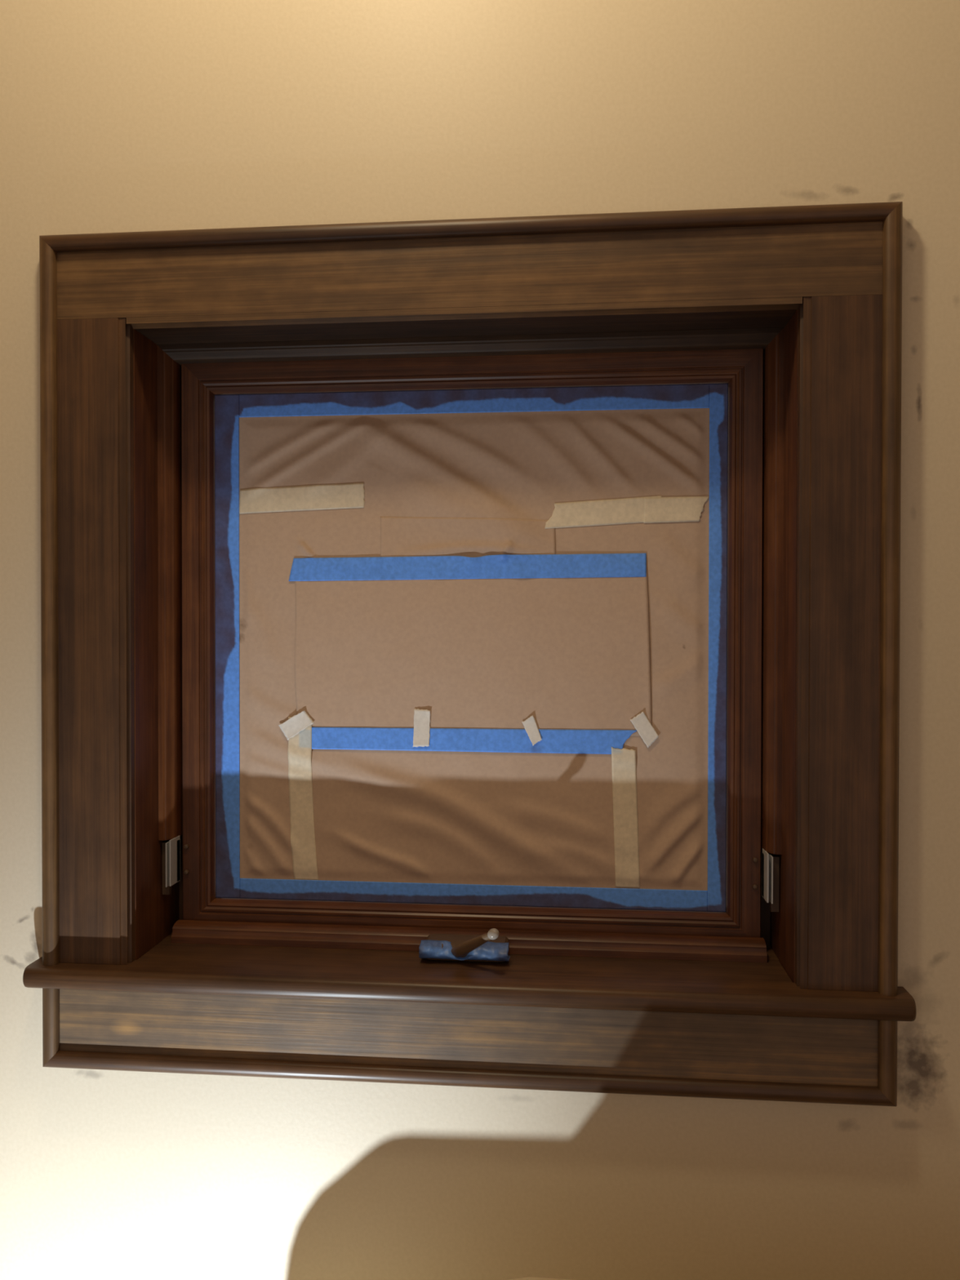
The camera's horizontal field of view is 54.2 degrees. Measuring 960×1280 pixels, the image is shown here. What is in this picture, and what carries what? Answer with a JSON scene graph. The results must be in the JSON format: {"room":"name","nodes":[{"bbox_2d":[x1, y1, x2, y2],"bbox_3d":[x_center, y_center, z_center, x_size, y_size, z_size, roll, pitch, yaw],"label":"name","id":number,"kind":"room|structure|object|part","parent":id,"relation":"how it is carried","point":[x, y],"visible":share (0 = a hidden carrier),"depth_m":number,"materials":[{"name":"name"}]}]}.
{"room":"room under renovation","nodes":[
{"label":"room under renovation","id":0,"kind":"room"},
{"bbox_2d":[0,0,959,1279],"bbox_3d":[-0.018,0.113,0.990,2.600,2.700,0.140,0,1,5],"label":"wall","id":1,"kind":"structure","parent":0,"point":[117,116],"depth_m":0.92,"materials":[{"name":"beige paint"}]},
{"bbox_2d":[22,201,916,1106],"bbox_3d":[-0.021,0.014,0.962,0.851,0.834,0.164,0,1,5],"label":"window","id":2,"kind":"structure","parent":1,"relation":"in","point":[791,992],"depth_m":0.93,"materials":[{"name":"brown wood"}]},
{"bbox_3d":[-0.386,0.002,0.944,0.072,0.644,0.016,0,1,5],"label":"casing","id":3,"kind":"part","parent":2,"relation":"part of","materials":[{"name":"brown wood"}]},
{"bbox_3d":[-0.339,0.247,1.014,0.008,0.056,0.006,0,1,5],"label":"hinge arm","id":4,"kind":"part","parent":2,"relation":"part of","materials":[{"name":"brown metal"}]},
{"bbox_2d":[214,394,239,897],"bbox_3d":[-0.277,0.008,1.028,0.027,0.552,0.001,0,1,5],"label":"tape","id":5,"kind":"object","parent":2,"relation":"attached to","point":[226,406],"visible":1,"depth_m":1.03,"materials":[{"name":"blue paper"}]},
{"bbox_2d":[418,939,510,961],"bbox_3d":[-0.015,0.315,0.951,0.090,0.020,0.035,0,1,5],"label":"tape","id":6,"kind":"object","parent":2,"relation":"attached to","point":[428,948],"visible":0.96,"depth_m":0.94,"materials":[{"name":"blue paper"}]},
{"bbox_3d":[-0.025,-0.349,0.907,0.796,0.073,0.016,0,1,5],"label":"head casing","id":7,"kind":"part","parent":2,"relation":"part of","materials":[{"name":"brown wood"}]},
{"bbox_3d":[-0.011,0.301,0.931,0.022,0.041,0.074,0,1,-27],"label":"crank handle","id":8,"kind":"part","parent":2,"relation":"part of","materials":[{"name":"brown metal"}]},
{"bbox_3d":[-0.016,0.302,1.012,0.619,0.034,0.030,0,1,5],"label":"sash rail","id":9,"kind":"part","parent":2,"relation":"part of","materials":[{"name":"brown wood"}]},
{"bbox_3d":[-0.019,0.342,0.985,0.651,0.032,0.125,0,1,5],"label":"sill","id":10,"kind":"part","parent":2,"relation":"part of","materials":[{"name":"brown wood"}]},
{"bbox_3d":[-0.016,-0.285,1.006,0.619,0.034,0.030,0,1,5],"label":"sash rail","id":11,"kind":"part","parent":2,"relation":"part of","materials":[{"name":"brown wood"}]},
{"bbox_2d":[294,563,651,736],"bbox_3d":[-0.011,0.009,1.001,0.385,0.185,0.003,0,1,5],"label":"cardboard sheet","id":12,"kind":"object","parent":2,"relation":"attached to","point":[565,653],"visible":1,"depth_m":1.00,"materials":[{"name":"brown cardboard"}]},
{"bbox_2d":[288,553,646,581],"bbox_3d":[-0.017,-0.077,0.997,0.384,0.028,0.009,0,1,5],"label":"tape","id":13,"kind":"object","parent":12,"relation":"attached to","point":[590,565],"visible":1,"depth_m":1.00,"materials":[{"name":"blue paper"}]},
{"bbox_2d":[311,727,636,754],"bbox_3d":[-0.015,0.107,1.002,0.364,0.026,0.001,0,1,5],"label":"tape","id":14,"kind":"object","parent":12,"relation":"attached to","point":[452,740],"visible":1,"depth_m":1.00,"materials":[{"name":"blue paper"}]},
{"bbox_2d":[413,708,430,746],"bbox_3d":[-0.063,0.094,1.006,0.019,0.042,0.002,0,1,5],"label":"tab","id":15,"kind":"object","parent":14,"relation":"attached to","point":[421,736],"visible":1,"depth_m":1.01,"materials":[{"name":"beige paper"}]},
{"bbox_2d":[521,715,542,745],"bbox_3d":[0.055,0.096,0.994,0.022,0.033,0.002,0,1,5],"label":"tab","id":16,"kind":"object","parent":14,"relation":"attached to","point":[530,725],"visible":1,"depth_m":0.99,"materials":[{"name":"beige paper"}]},
{"bbox_2d":[630,711,658,747],"bbox_3d":[0.172,0.094,0.984,0.030,0.038,0.002,0,1,5],"label":"tab","id":17,"kind":"object","parent":14,"relation":"attached to","point":[642,724],"visible":1,"depth_m":0.98,"materials":[{"name":"beige paper"}]},
{"bbox_2d":[240,878,707,911],"bbox_3d":[-0.013,0.273,1.007,0.505,0.022,0.001,0,1,5],"label":"tape","id":18,"kind":"object","parent":2,"relation":"attached to","point":[250,888],"visible":1,"depth_m":1.01,"materials":[{"name":"blue paper"}]},
{"bbox_2d":[239,408,709,890],"bbox_3d":[-0.013,0.010,0.999,0.532,0.531,0.011,0,1,5],"label":"paper","id":19,"kind":"object","parent":2,"relation":"attached to","point":[481,818],"visible":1,"depth_m":1.00,"materials":[{"name":"brown paper"}]},
{"bbox_2d":[239,482,364,514],"bbox_3d":[-0.194,-0.154,1.017,0.140,0.032,0.004,0,1,5],"label":"tape","id":20,"kind":"object","parent":19,"relation":"attached to","point":[347,495],"visible":1,"depth_m":1.02,"materials":[{"name":"beige paper"}]},
{"bbox_2d":[288,716,318,879],"bbox_3d":[-0.192,0.173,1.020,0.033,0.179,0.005,0,1,5],"label":"tape","id":21,"kind":"object","parent":19,"relation":"attached to","point":[303,844],"visible":1,"depth_m":1.02,"materials":[{"name":"beige paper"}]},
{"bbox_2d":[278,711,314,740],"bbox_3d":[-0.200,0.093,1.017,0.040,0.033,0.003,0,1,5],"label":"tab","id":22,"kind":"object","parent":21,"relation":"attached to","point":[295,724],"visible":1,"depth_m":1.02,"materials":[{"name":"beige paper"}]},
{"bbox_2d":[380,516,555,557],"bbox_3d":[-0.014,-0.106,0.997,0.188,0.054,0.010,0,1,5],"label":"cardboard piece","id":23,"kind":"object","parent":19,"relation":"attached to","point":[400,536],"visible":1,"depth_m":1.00,"materials":[{"name":"brown cardboard"}]},
{"bbox_2d":[545,495,662,528],"bbox_3d":[0.130,-0.134,0.987,0.123,0.034,0.001,0,1,5],"label":"tape","id":24,"kind":"object","parent":19,"relation":"attached to","point":[626,510],"visible":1,"depth_m":0.99,"materials":[{"name":"beige paper"}]},
{"bbox_2d":[611,746,639,888],"bbox_3d":[0.153,0.187,0.989,0.030,0.150,0.003,0,1,5],"label":"tape","id":25,"kind":"object","parent":19,"relation":"attached to","point":[624,760],"visible":1,"depth_m":0.99,"materials":[{"name":"beige paper"}]},
{"bbox_2d":[643,496,708,523],"bbox_3d":[0.205,-0.136,0.980,0.068,0.027,0.002,0,1,4],"label":"tape","id":26,"kind":"object","parent":19,"relation":"attached to","point":[689,508],"visible":1,"depth_m":0.98,"materials":[{"name":"beige paper"}]},
{"bbox_2d":[239,383,709,417],"bbox_3d":[-0.012,-0.255,1.001,0.505,0.025,0.001,0,1,5],"label":"tape","id":27,"kind":"object","parent":2,"relation":"attached to","point":[697,395],"visible":1,"depth_m":1.00,"materials":[{"name":"blue paper"}]},
{"bbox_3d":[-0.014,0.005,1.034,0.651,0.639,0.018,0,1,5],"label":"frame","id":28,"kind":"part","parent":2,"relation":"part of","materials":[{"name":"brown wood"}]},
{"bbox_3d":[0.013,0.283,0.903,0.012,0.011,0.011,0,1,5],"label":"knob","id":29,"kind":"part","parent":2,"relation":"part of","materials":[{"name":"beige"}]},
{"bbox_2d":[707,382,728,911],"bbox_3d":[0.248,0.009,0.979,0.019,0.552,0.001,0,1,5],"label":"tape","id":30,"kind":"object","parent":2,"relation":"attached to","point":[718,393],"visible":1,"depth_m":0.98,"materials":[{"name":"blue paper"}]},
{"bbox_3d":[0.300,0.248,0.955,0.008,0.056,0.006,0,1,5],"label":"hinge arm","id":31,"kind":"part","parent":2,"relation":"part of","materials":[{"name":"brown metal"}]},
{"bbox_3d":[0.335,0.004,0.877,0.072,0.644,0.016,0,1,5],"label":"casing","id":32,"kind":"part","parent":2,"relation":"part of","materials":[{"name":"brown wood"}]}
]}

